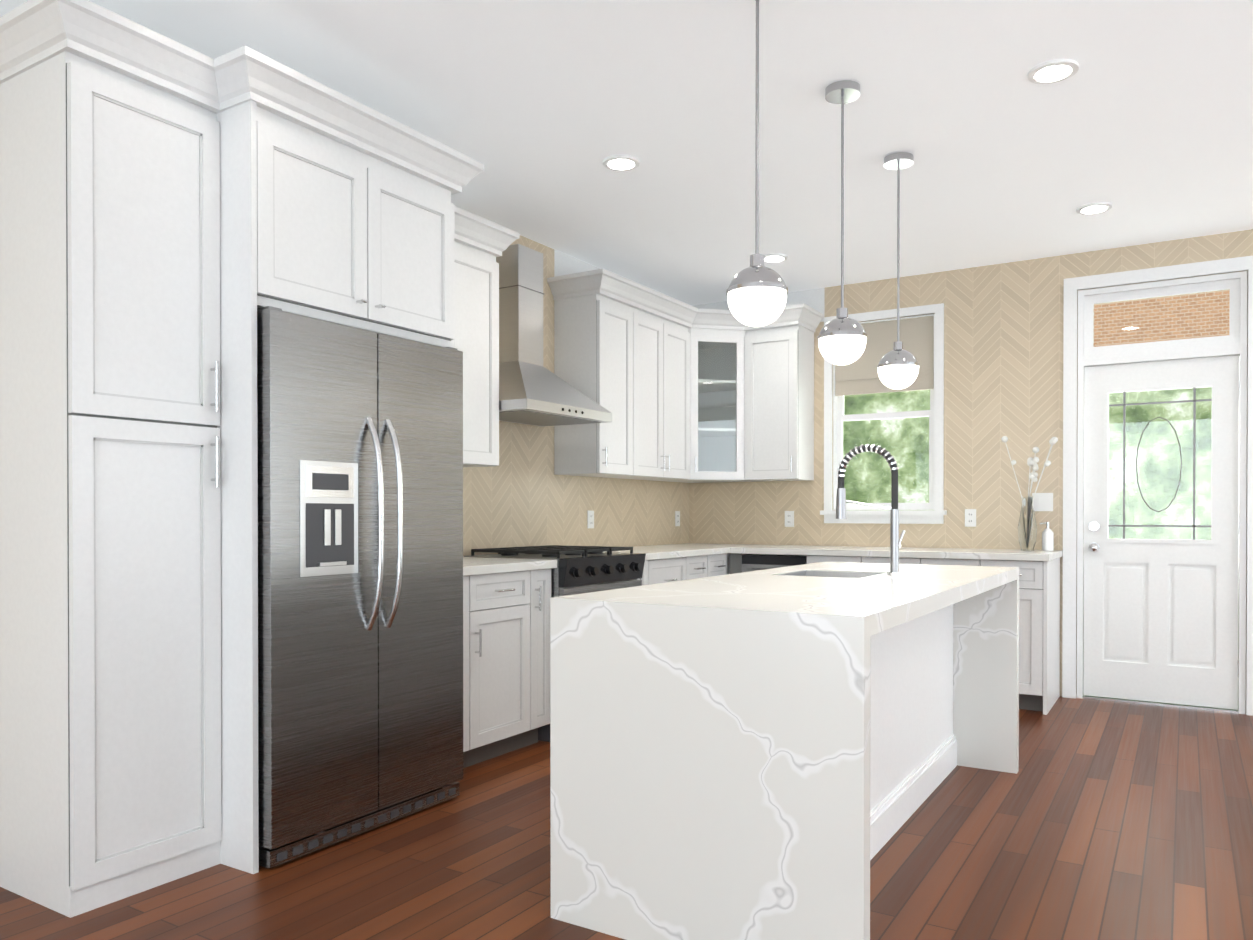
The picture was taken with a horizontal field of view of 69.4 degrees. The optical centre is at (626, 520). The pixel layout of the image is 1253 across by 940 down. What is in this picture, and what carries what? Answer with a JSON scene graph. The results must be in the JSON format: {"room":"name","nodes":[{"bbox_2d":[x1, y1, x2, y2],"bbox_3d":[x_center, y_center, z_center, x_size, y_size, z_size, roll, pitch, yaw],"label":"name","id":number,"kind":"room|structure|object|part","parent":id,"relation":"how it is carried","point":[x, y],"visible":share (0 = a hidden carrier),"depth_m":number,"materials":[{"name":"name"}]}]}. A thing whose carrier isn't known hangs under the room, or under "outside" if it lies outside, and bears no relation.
{"room":"kitchen","nodes":[
{"label":"kitchen","id":0,"kind":"room"},
{"bbox_2d":[463,235,688,556],"bbox_3d":[-2.063,-0.256,3.014,0.150,2.740,9.450,0,0,32],"label":"wall","id":1,"kind":"structure","parent":0,"point":[522,494],"depth_m":5.45,"materials":[{"name":"tile"}]},
{"bbox_2d":[224,56,459,355],"bbox_3d":[-1.252,-1.064,3.443,0.767,0.750,0.910,0,0,32],"label":"upper cabinet","id":2,"kind":"object","parent":1,"relation":"attached to","point":[334,212],"depth_m":3.10,"materials":[{"name":"grey wood"}]},
{"bbox_2d":[460,212,503,467],"bbox_3d":[-0.983,-0.857,4.299,0.327,1.175,0.783,0,0,32],"label":"upper cabinet","id":3,"kind":"object","parent":1,"relation":"attached to","point":[481,242],"depth_m":4.43,"materials":[{"name":"grey wood"}]},
{"bbox_2d":[496,244,611,426],"bbox_3d":[-0.495,-1.014,4.920,0.501,0.929,0.780,0,0,32],"label":"range hood","id":4,"kind":"object","parent":1,"relation":"attached to","point":[533,391],"visible":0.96,"depth_m":4.88,"materials":[{"name":"silver metal"}]},
{"bbox_2d":[587,511,593,527],"bbox_3d":[-0.230,-0.004,5.827,0.008,0.115,0.070,0,0,32],"label":"electrical outlet plate","id":5,"kind":"object","parent":1,"relation":"attached to","point":[590,514],"depth_m":5.82,"materials":[{"name":"white plastic"}]},
{"bbox_2d":[552,269,699,482],"bbox_3d":[0.034,-0.867,5.907,0.366,1.175,1.202,0,0,32],"label":"upper cabinet","id":6,"kind":"object","parent":1,"relation":"attached to","point":[629,347],"depth_m":5.59,"materials":[{"name":"grey wood"}]},
{"bbox_2d":[675,511,679,525],"bbox_3d":[0.386,-0.011,6.822,0.008,0.115,0.070,0,0,32],"label":"electrical outlet plate","id":7,"kind":"object","parent":1,"relation":"attached to","point":[677,513],"depth_m":6.82,"materials":[{"name":"white plastic"}]},
{"bbox_2d":[554,249,824,321],"bbox_3d":[0.483,-1.525,5.955,1.080,0.240,1.755,0,0,32],"label":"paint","id":8,"kind":"object","parent":1,"relation":"attached to","point":[565,264],"visible":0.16,"depth_m":5.85,"materials":[{"name":"white paint"}]},
{"bbox_2d":[0,696,1252,939],"bbox_3d":[0.978,1.177,1.144,7.300,0.100,9.750,0,0,32],"label":"floor","id":9,"kind":"structure","parent":0,"point":[1104,820],"depth_m":2.92,"materials":[{"name":"brown wood"}]},
{"bbox_2d":[0,0,227,917],"bbox_3d":[-1.690,-0.160,2.887,0.612,2.550,0.466,0,0,32],"label":"tall cabinet","id":10,"kind":"object","parent":9,"relation":"on","point":[174,216],"depth_m":2.68,"materials":[{"name":"grey wood"}]},
{"bbox_3d":[-0.355,-1.386,4.599,1.074,0.120,4.939,0,0,32],"label":"crown","id":11,"kind":"part","parent":10,"relation":"part of","materials":[{"name":"white wood"}]},
{"bbox_2d":[257,306,462,868],"bbox_3d":[-1.189,0.210,3.412,0.863,1.780,0.890,0,0,32],"label":"fridge","id":12,"kind":"object","parent":9,"relation":"on","point":[360,576],"visible":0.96,"depth_m":3.13,"materials":[{"name":"silver metal"}]},
{"bbox_2d":[463,576,483,767],"bbox_3d":[-0.989,0.673,4.031,0.607,0.870,0.304,0,0,32],"label":"base cabinet","id":13,"kind":"object","parent":9,"relation":"on","point":[473,586],"depth_m":3.97,"materials":[{"name":"grey wood"}]},
{"bbox_2d":[484,572,539,760],"bbox_3d":[-0.831,0.671,4.288,0.607,0.870,0.543,0,0,32],"label":"base cabinet","id":14,"kind":"object","parent":9,"relation":"on","point":[511,599],"depth_m":4.21,"materials":[{"name":"grey wood"}]},
{"bbox_2d":[463,557,556,575],"bbox_3d":[-0.833,0.216,4.249,0.642,0.040,0.844,0,0,32],"label":"countertop","id":15,"kind":"structure","parent":14,"relation":"on","point":[472,566],"depth_m":4.20,"materials":[{"name":"white stone"}]},
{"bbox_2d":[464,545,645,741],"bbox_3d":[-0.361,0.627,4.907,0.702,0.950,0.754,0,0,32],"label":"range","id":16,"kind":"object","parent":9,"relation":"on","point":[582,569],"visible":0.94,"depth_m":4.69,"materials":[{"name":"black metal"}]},
{"bbox_2d":[640,556,695,585],"bbox_3d":[-0.006,0.662,5.622,0.607,0.870,0.584,0,0,32],"label":"base cabinet","id":17,"kind":"object","parent":9,"relation":"on","point":[654,571],"depth_m":5.46,"materials":[{"name":"grey wood"}]},
{"bbox_2d":[544,544,739,559],"bbox_3d":[0.276,0.204,6.043,0.642,0.040,1.838,0,0,32],"label":"countertop","id":18,"kind":"structure","parent":17,"relation":"on","point":[669,551],"depth_m":5.78,"materials":[{"name":"white stone"}]},
{"bbox_2d":[692,556,727,578],"bbox_3d":[0.270,0.659,6.069,0.607,0.870,0.589,0,0,32],"label":"base cabinet","id":19,"kind":"object","parent":9,"relation":"on","point":[706,566],"depth_m":5.96,"materials":[{"name":"grey wood"}]},
{"bbox_2d":[728,552,741,573],"bbox_3d":[0.569,0.656,6.552,0.607,0.870,0.669,0,0,32],"label":"base cabinet","id":20,"kind":"object","parent":9,"relation":"on","point":[734,558],"depth_m":6.15,"materials":[{"name":"grey"}]},
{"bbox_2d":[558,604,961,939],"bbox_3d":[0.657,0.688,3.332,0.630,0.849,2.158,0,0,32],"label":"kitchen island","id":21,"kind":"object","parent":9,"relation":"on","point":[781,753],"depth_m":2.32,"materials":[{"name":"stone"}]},
{"bbox_2d":[558,562,1017,635],"bbox_3d":[0.759,0.238,3.266,0.890,0.050,2.160,0,0,32],"label":"island countertop","id":22,"kind":"structure","parent":21,"relation":"on","point":[878,603],"depth_m":2.61,"materials":[{"name":"white stone"}]},
{"bbox_2d":[774,568,873,575],"bbox_3d":[0.804,0.343,3.568,0.374,0.256,0.404,0,0,32],"label":"sink","id":23,"kind":"object","parent":22,"relation":"in","point":[805,571],"depth_m":3.75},
{"bbox_2d":[836,444,905,575],"bbox_3d":[0.947,-0.042,3.523,0.259,0.503,0.094,0,0,32],"label":"faucet","id":24,"kind":"object","parent":22,"relation":"on","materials":[{"name":"silver metal"}]},
{"bbox_2d":[742,554,806,571],"bbox_3d":[1.101,0.663,6.199,0.450,0.860,0.615,0,0,32],"label":"dishwasher","id":25,"kind":"object","parent":9,"relation":"on","point":[753,562],"visible":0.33,"depth_m":6.00,"materials":[{"name":"grey metal"}]},
{"bbox_2d":[807,556,931,564],"bbox_3d":[1.658,0.660,5.915,0.786,0.870,0.608,0,0,32],"label":"base cabinet","id":26,"kind":"object","parent":9,"relation":"on","point":[810,559],"depth_m":5.67,"materials":[{"name":"grey wood"}]},
{"bbox_2d":[932,556,1062,714],"bbox_3d":[2.212,0.662,5.572,0.761,0.870,0.608,0,0,32],"label":"base cabinet","id":27,"kind":"object","parent":9,"relation":"on","point":[1039,580],"depth_m":5.18,"materials":[{"name":"grey wood"}]},
{"bbox_2d":[728,544,1062,559],"bbox_3d":[1.702,0.206,5.865,1.970,0.040,0.642,0,0,32],"label":"countertop","id":28,"kind":"structure","parent":27,"relation":"on","point":[805,550],"depth_m":5.58,"materials":[{"name":"white stone"}]},
{"bbox_2d":[1001,436,1057,550],"bbox_3d":[2.490,-0.164,5.564,0.310,0.701,0.284,0,0,32],"label":"vase","id":29,"kind":"object","parent":28,"relation":"on","point":[1027,529],"visible":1,"depth_m":5.53,"materials":[{"name":"clear glass"}]},
{"bbox_2d":[1040,522,1053,550],"bbox_3d":[2.576,0.099,5.551,0.079,0.175,0.066,0,0,32],"label":"soap dispenser","id":30,"kind":"object","parent":28,"relation":"on","point":[1047,539],"visible":0.96,"depth_m":5.53,"materials":[{"name":"white ceramic"}]},
{"bbox_2d":[0,0,1252,305],"bbox_3d":[0.978,-1.663,1.125,7.300,0.100,9.750,0,0,32],"label":"ceiling","id":31,"kind":"structure","parent":0,"point":[1140,120],"depth_m":3.65,"materials":[{"name":"white paint"}]},
{"bbox_2d":[603,155,639,170],"bbox_3d":[-0.024,-1.625,4.126,0.170,0.013,0.170,0,0,32],"label":"recessed light","id":32,"kind":"object","parent":31,"relation":"in","point":[621,163],"visible":0.96,"depth_m":4.11,"materials":[{"name":"white"}]},
{"bbox_2d":[726,0,787,326],"bbox_3d":[0.391,-1.101,2.709,0.183,1.040,0.183,0,0,32],"label":"pendant light","id":33,"kind":"object","parent":31,"relation":"hanging from","point":[756,291],"visible":1,"depth_m":2.66,"materials":[{"name":"white glass"}]},
{"bbox_2d":[764,253,787,262],"bbox_3d":[0.922,-1.636,5.657,0.170,0.013,0.170,0,0,32],"label":"recessed light","id":34,"kind":"object","parent":31,"relation":"in","point":[774,258],"visible":0.83,"depth_m":5.64,"materials":[{"name":"white plastic"}]},
{"bbox_2d":[818,80,866,364],"bbox_3d":[0.814,-1.105,3.411,0.183,1.040,0.183,0,0,32],"label":"pendant light","id":35,"kind":"object","parent":31,"relation":"hanging from","point":[842,337],"visible":1,"depth_m":3.37,"materials":[{"name":"white glass"}]},
{"bbox_2d":[877,152,919,388],"bbox_3d":[1.224,-1.110,4.075,0.183,1.040,0.183,0,0,32],"label":"pendant light","id":36,"kind":"object","parent":31,"relation":"hanging from","point":[898,366],"visible":1,"depth_m":4.03,"materials":[{"name":"white glass"}]},
{"bbox_2d":[1027,59,1078,84],"bbox_3d":[1.542,-1.620,3.275,0.170,0.013,0.170,0,0,32],"label":"recessed light","id":37,"kind":"object","parent":31,"relation":"in","point":[1052,71],"visible":1,"depth_m":3.26,"materials":[{"name":"white plastic"}]},
{"bbox_2d":[1076,202,1111,214],"bbox_3d":[2.447,-1.629,4.738,0.170,0.013,0.170,0,0,32],"label":"recessed light","id":38,"kind":"object","parent":31,"relation":"in","point":[1093,208],"visible":0.98,"depth_m":4.71,"materials":[{"name":"white plastic"}]},
{"bbox_2d":[696,324,743,475],"bbox_3d":[0.635,-0.822,6.353,0.294,0.962,0.295,0,0,32],"label":"upper cabinet","id":39,"kind":"object","parent":0,"relation":"attached to","point":[719,351],"depth_m":6.70,"materials":[{"name":"grey wood"}]},
{"bbox_3d":[0.584,-0.817,6.567,0.607,1.065,0.611,0,0,32],"label":"corner glass","id":40,"kind":"part","parent":39,"relation":"part of","materials":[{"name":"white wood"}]},
{"bbox_2d":[689,229,1252,696],"bbox_3d":[3.502,-0.270,5.218,7.000,2.740,0.150,0,0,32],"label":"wall","id":41,"kind":"structure","parent":0,"point":[1003,349],"depth_m":5.86,"materials":[{"name":"tile"}]},
{"bbox_2d":[732,304,815,481],"bbox_3d":[1.052,-0.871,6.422,0.448,1.175,0.366,0,0,32],"label":"upper cabinet","id":42,"kind":"object","parent":41,"relation":"attached to","point":[779,354],"depth_m":6.29,"materials":[{"name":"grey wood"}]},
{"bbox_2d":[785,511,793,526],"bbox_3d":[1.179,-0.009,6.559,0.070,0.115,0.008,0,0,32],"label":"electrical outlet plate","id":43,"kind":"object","parent":41,"relation":"attached to","point":[789,515],"depth_m":6.55,"materials":[{"name":"white plastic"}]},
{"bbox_2d":[820,303,946,523],"bbox_3d":[1.771,-0.704,6.233,0.855,1.455,0.158,0,0,32],"label":"window","id":44,"kind":"structure","parent":41,"relation":"in","point":[921,337],"depth_m":6.19,"materials":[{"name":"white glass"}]},
{"bbox_2d":[835,316,933,395],"bbox_3d":[1.766,-1.120,6.223,0.673,0.486,0.033,0,0,32],"label":"shade","id":45,"kind":"object","parent":44,"relation":"attached to","point":[916,333],"depth_m":6.20,"materials":[{"name":"beige fabric"}]},
{"bbox_2d":[965,509,975,526],"bbox_3d":[2.243,-0.015,5.901,0.070,0.115,0.008,0,0,32],"label":"electrical outlet plate","id":46,"kind":"object","parent":41,"relation":"attached to","point":[970,514],"depth_m":5.90,"materials":[{"name":"white plastic"}]},
{"bbox_2d":[1032,493,1052,510],"bbox_3d":[2.607,-0.113,5.673,0.120,0.115,0.011,0,0,32],"label":"electrical outlet plate","id":47,"kind":"object","parent":41,"relation":"attached to","point":[1043,501],"depth_m":5.67,"materials":[{"name":"white plastic"}]},
{"bbox_2d":[1062,256,1252,715],"bbox_3d":[3.175,-0.195,5.401,1.017,2.587,0.163,0,0,32],"label":"door frame","id":48,"kind":"structure","parent":41,"relation":"in","point":[1233,342],"depth_m":5.40,"materials":[{"name":"white wood"}]},
{"bbox_2d":[1084,355,1239,709],"bbox_3d":[3.153,0.070,5.365,0.792,2.025,0.130,0,0,32],"label":"entry door","id":49,"kind":"structure","parent":48,"relation":"attached to","point":[1161,620],"depth_m":5.37,"materials":[{"name":"paint"}]},
{"label":"outside","id":50,"kind":"structure","parent":0,"visible":0},
{"bbox_2d":[843,290,1229,539],"bbox_3d":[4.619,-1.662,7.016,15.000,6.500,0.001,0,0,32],"label":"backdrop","id":51,"kind":"structure","parent":50,"point":[1179,419],"depth_m":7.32,"materials":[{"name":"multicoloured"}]}
]}

